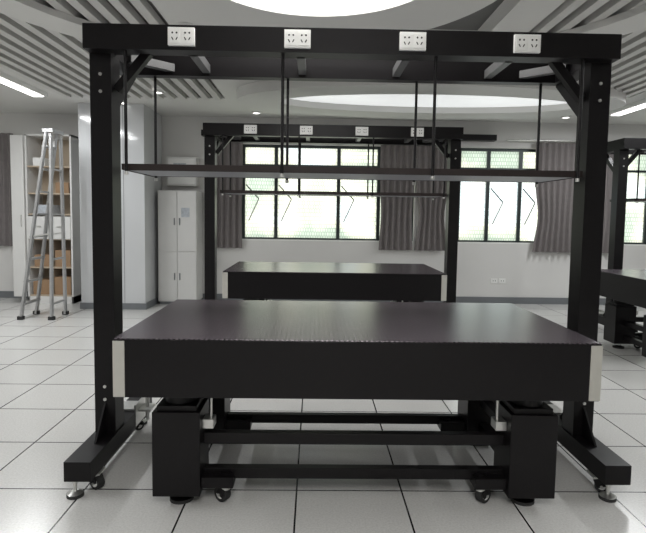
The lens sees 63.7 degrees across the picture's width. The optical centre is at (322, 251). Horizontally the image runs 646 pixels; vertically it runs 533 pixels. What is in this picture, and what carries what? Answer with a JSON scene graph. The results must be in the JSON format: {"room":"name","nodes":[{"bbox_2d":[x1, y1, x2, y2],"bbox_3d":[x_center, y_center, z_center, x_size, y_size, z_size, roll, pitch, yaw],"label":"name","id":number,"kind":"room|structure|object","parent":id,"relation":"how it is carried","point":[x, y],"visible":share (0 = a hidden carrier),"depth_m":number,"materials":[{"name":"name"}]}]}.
{"room":"optics laboratory","nodes":[
{"label":"optics laboratory","id":0,"kind":"room"},
{"bbox_2d":[0,298,645,532],"bbox_3d":[0.432,1.434,2.815,15.000,0.100,13.800,1,4,-1],"label":"floor","id":1,"kind":"structure","parent":0,"point":[47,376],"depth_m":3.28,"materials":[{"name":"tile"}]},
{"bbox_2d":[17,128,68,319],"bbox_3d":[-4.124,-0.395,7.634,0.530,2.740,0.480,1,4,-1],"label":"stepladder","id":2,"kind":"object","parent":1,"relation":"on","point":[52,147],"visible":1,"depth_m":7.51,"materials":[{"name":"metal"}]},
{"bbox_2d":[10,134,80,303],"bbox_3d":[-4.725,-0.553,8.987,0.990,2.850,0.560,1,4,-1],"label":"cupboard","id":3,"kind":"object","parent":1,"relation":"on","point":[32,142],"visible":0.58,"depth_m":8.84,"materials":[{"name":"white wood"}]},
{"bbox_2d":[78,103,161,309],"bbox_3d":[-3.379,-0.734,8.786,1.070,3.278,0.980,1,4,-1],"label":"column","id":4,"kind":"structure","parent":1,"relation":"on","point":[139,192],"depth_m":8.36,"materials":[{"name":"white paint"}]},
{"bbox_2d":[158,190,202,303],"bbox_3d":[-2.488,-0.076,9.092,0.660,1.950,0.490,1,4,-1],"label":"cabinet","id":5,"kind":"object","parent":1,"relation":"on","point":[180,213],"visible":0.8,"depth_m":8.87,"materials":[{"name":"metal"}]},
{"bbox_2d":[203,123,463,302],"bbox_3d":[0.104,-0.203,6.504,3.144,2.640,1.090,1,4,-1],"label":"frame","id":6,"kind":"object","parent":1,"relation":"on","point":[447,139],"visible":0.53,"depth_m":6.30,"materials":[{"name":"black metal"}]},
{"bbox_2d":[222,261,446,301],"bbox_3d":[0.116,0.660,6.314,2.458,0.945,1.208,1,4,-1],"label":"table","id":7,"kind":"object","parent":1,"relation":"on","point":[243,280],"visible":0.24,"depth_m":5.70,"materials":[{"name":"metal"}]},
{"bbox_2d":[63,23,631,502],"bbox_3d":[0.157,0.021,3.313,3.144,2.640,1.090,1,4,-1],"label":"frame","id":8,"kind":"object","parent":1,"relation":"on","point":[130,51],"visible":0.88,"depth_m":3.13,"materials":[{"name":"black metal"}]},
{"bbox_2d":[112,299,602,506],"bbox_3d":[0.167,0.877,3.232,2.458,0.945,1.208,1,4,-1],"label":"table","id":9,"kind":"object","parent":1,"relation":"on","point":[501,362],"visible":1,"depth_m":2.73,"materials":[{"name":"metal"}]},
{"bbox_2d":[598,138,645,331],"bbox_3d":[5.479,-0.170,7.177,3.144,2.640,1.090,1,4,-1],"label":"frame","id":10,"kind":"object","parent":1,"relation":"on","point":[621,149],"visible":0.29,"depth_m":6.99,"materials":[{"name":"black metal"}]},
{"bbox_2d":[600,269,645,356],"bbox_3d":[4.587,0.749,5.993,2.458,0.945,1.208,1,4,-1],"label":"table","id":11,"kind":"object","parent":1,"relation":"on","point":[626,287],"visible":0.94,"depth_m":6.19,"materials":[{"name":"metal"}]},
{"bbox_2d":[0,113,645,297],"bbox_3d":[0.345,-0.780,9.501,15.000,3.380,0.250,1,4,-1],"label":"wall","id":12,"kind":"structure","parent":0,"point":[527,273],"depth_m":9.41,"materials":[{"name":"paint"}]},
{"bbox_2d":[0,133,12,245],"bbox_3d":[-5.760,-1.087,9.168,0.651,1.980,0.080,1,4,-1],"label":"curtain","id":13,"kind":"object","parent":12,"relation":"hanging from","point":[6,239],"visible":0.79,"depth_m":9.18,"materials":[{"name":"fabric"}]},
{"bbox_2d":[167,157,198,185],"bbox_3d":[-2.481,-1.411,9.187,0.520,0.500,0.195,1,4,-1],"label":"electrical box","id":14,"kind":"object","parent":12,"relation":"attached to","point":[171,181],"visible":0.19,"depth_m":9.11,"materials":[{"name":"white plastic"}]},
{"bbox_2d":[0,291,605,304],"bbox_3d":[0.323,0.856,9.480,14.600,0.120,0.020,1,4,-1],"label":"baseboard","id":15,"kind":"structure","parent":12,"relation":"attached to","point":[3,294],"depth_m":9.52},
{"bbox_2d":[242,144,413,241],"bbox_3d":[-0.150,-1.052,9.418,3.600,1.720,0.140,1,4,-1],"label":"window","id":16,"kind":"structure","parent":12,"relation":"in","point":[264,217],"depth_m":9.46,"materials":[{"name":"glass"}]},
{"bbox_2d":[201,130,496,141],"bbox_3d":[0.468,-2.051,9.208,5.200,0.100,0.160,1,4,-1],"label":"beam","id":17,"kind":"structure","parent":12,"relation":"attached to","point":[466,137],"depth_m":9.17,"materials":[{"name":"black metal"}]},
{"bbox_2d":[217,142,242,247],"bbox_3d":[-1.748,-1.043,9.237,0.640,1.960,0.080,1,4,-1],"label":"curtain","id":18,"kind":"object","parent":17,"relation":"hanging from","point":[229,209],"visible":0.59,"depth_m":9.25,"materials":[{"name":"fabric"}]},
{"bbox_2d":[379,145,413,250],"bbox_3d":[1.319,-1.001,9.291,0.620,1.960,0.080,1,4,-1],"label":"curtain","id":19,"kind":"object","parent":17,"relation":"hanging from","point":[396,212],"visible":0.72,"depth_m":9.30,"materials":[{"name":"fabric"}]},
{"bbox_2d":[414,146,446,250],"bbox_3d":[1.949,-0.993,9.302,0.599,1.960,0.080,1,4,-1],"label":"curtain","id":20,"kind":"object","parent":17,"relation":"hanging from","point":[430,235],"visible":0.63,"depth_m":9.31,"materials":[{"name":"fabric"}]},
{"bbox_2d":[491,278,497,282],"bbox_3d":[3.128,0.534,9.507,0.120,0.090,0.014,1,4,-1],"label":"wall outlet","id":21,"kind":"object","parent":12,"relation":"attached to","point":[493,280],"visible":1,"depth_m":9.50,"materials":[{"name":"white plastic"}]},
{"bbox_2d":[458,148,537,243],"bbox_3d":[3.574,-1.001,9.483,2.250,1.720,0.140,1,4,-1],"label":"window","id":22,"kind":"structure","parent":12,"relation":"in","point":[489,212],"depth_m":9.52,"materials":[{"name":"glass"}]},
{"bbox_2d":[499,278,505,282],"bbox_3d":[3.278,0.536,9.509,0.120,0.090,0.014,1,4,-1],"label":"wall outlet","id":23,"kind":"object","parent":12,"relation":"attached to","point":[501,280],"visible":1,"depth_m":9.50,"materials":[{"name":"white plastic"}]},
{"bbox_2d":[507,138,609,141],"bbox_3d":[5.366,-1.961,9.316,4.200,0.048,0.118,1,4,-1],"label":"curtain rod","id":24,"kind":"object","parent":12,"relation":"attached to","point":[512,139],"visible":0.62,"depth_m":9.24,"materials":[{"name":"metal"}]},
{"bbox_2d":[532,142,575,252],"bbox_3d":[4.319,-0.960,9.343,1.085,1.960,0.080,1,4,-1],"label":"curtain","id":25,"kind":"object","parent":24,"relation":"hanging from","point":[554,198],"visible":0.6,"depth_m":9.34,"materials":[{"name":"fabric"}]},
{"bbox_2d":[602,154,613,252],"bbox_3d":[5.212,-0.948,9.359,0.434,1.960,0.079,1,4,-1],"label":"curtain","id":26,"kind":"object","parent":24,"relation":"hanging from","point":[608,187],"visible":0.2,"depth_m":9.37,"materials":[{"name":"fabric"}]},
{"bbox_2d":[624,155,645,245],"bbox_3d":[6.224,-0.965,9.529,2.050,1.720,0.140,1,4,-1],"label":"window","id":27,"kind":"structure","parent":12,"relation":"in","point":[635,217],"depth_m":9.57,"materials":[{"name":"glass"}]},
{"bbox_2d":[0,0,645,124],"bbox_3d":[0.483,-2.013,2.574,15.000,0.250,13.800,1,4,-1],"label":"ceiling","id":28,"kind":"structure","parent":0,"point":[501,15],"depth_m":7.82,"materials":[{"name":"paint"}]},
{"bbox_2d":[0,71,47,96],"bbox_3d":[-4.080,-2.176,6.247,0.220,0.069,2.580,1,4,-1],"label":"ceiling light","id":29,"kind":"object","parent":28,"relation":"attached to","point":[5,79],"visible":1,"depth_m":6.95,"materials":[{"name":"white plastic"}]},
{"bbox_2d":[152,90,163,93],"bbox_3d":[-2.283,-2.223,7.168,0.163,0.050,0.186,1,4,-1],"label":"recessed light","id":30,"kind":"object","parent":28,"relation":"in","point":[158,91],"depth_m":7.20,"materials":[{"name":"white plastic"}]},
{"bbox_2d":[176,22,192,24],"bbox_3d":[-1.221,-2.025,4.562,0.143,0.050,0.054,1,4,-1],"label":"recessed light","id":31,"kind":"object","parent":28,"relation":"in","point":[180,23],"depth_m":4.67,"materials":[{"name":"white plastic"}]},
{"bbox_2d":[149,0,495,29],"bbox_3d":[-0.033,-1.911,3.374,2.800,0.120,3.000,1,4,-1],"label":"oval ceiling light","id":32,"kind":"object","parent":28,"relation":"attached to","point":[355,14],"visible":0.74,"depth_m":4.18,"materials":[{"name":"paint"}]},
{"bbox_2d":[0,0,645,38],"bbox_3d":[0.066,-1.892,3.427,5.800,0.059,5.000,1,4,-1],"label":"soffit","id":33,"kind":"structure","parent":28,"relation":"attached to","point":[29,11],"depth_m":4.37,"materials":[{"name":"white paint"}]},
{"bbox_2d":[0,0,645,99],"bbox_3d":[0.283,-1.843,1.830,7.995,0.070,11.900,1,4,-1],"label":"ceiling slats","id":34,"kind":"object","parent":28,"relation":"attached to","point":[57,62],"depth_m":5.37,"materials":[{"name":"grey metal"}]},
{"bbox_2d":[237,80,625,118],"bbox_3d":[1.502,-2.131,7.294,5.400,0.138,2.200,1,4,-1],"label":"oval ceiling light","id":35,"kind":"object","parent":28,"relation":"attached to","point":[346,99],"visible":0.65,"depth_m":7.36,"materials":[{"name":"paint"}]},
{"bbox_2d":[609,98,645,115],"bbox_3d":[4.658,-2.099,6.998,0.220,0.069,2.580,1,4,-1],"label":"ceiling light","id":36,"kind":"object","parent":28,"relation":"attached to","point":[640,104],"visible":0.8,"depth_m":7.77,"materials":[{"name":"white plastic"}]}
]}

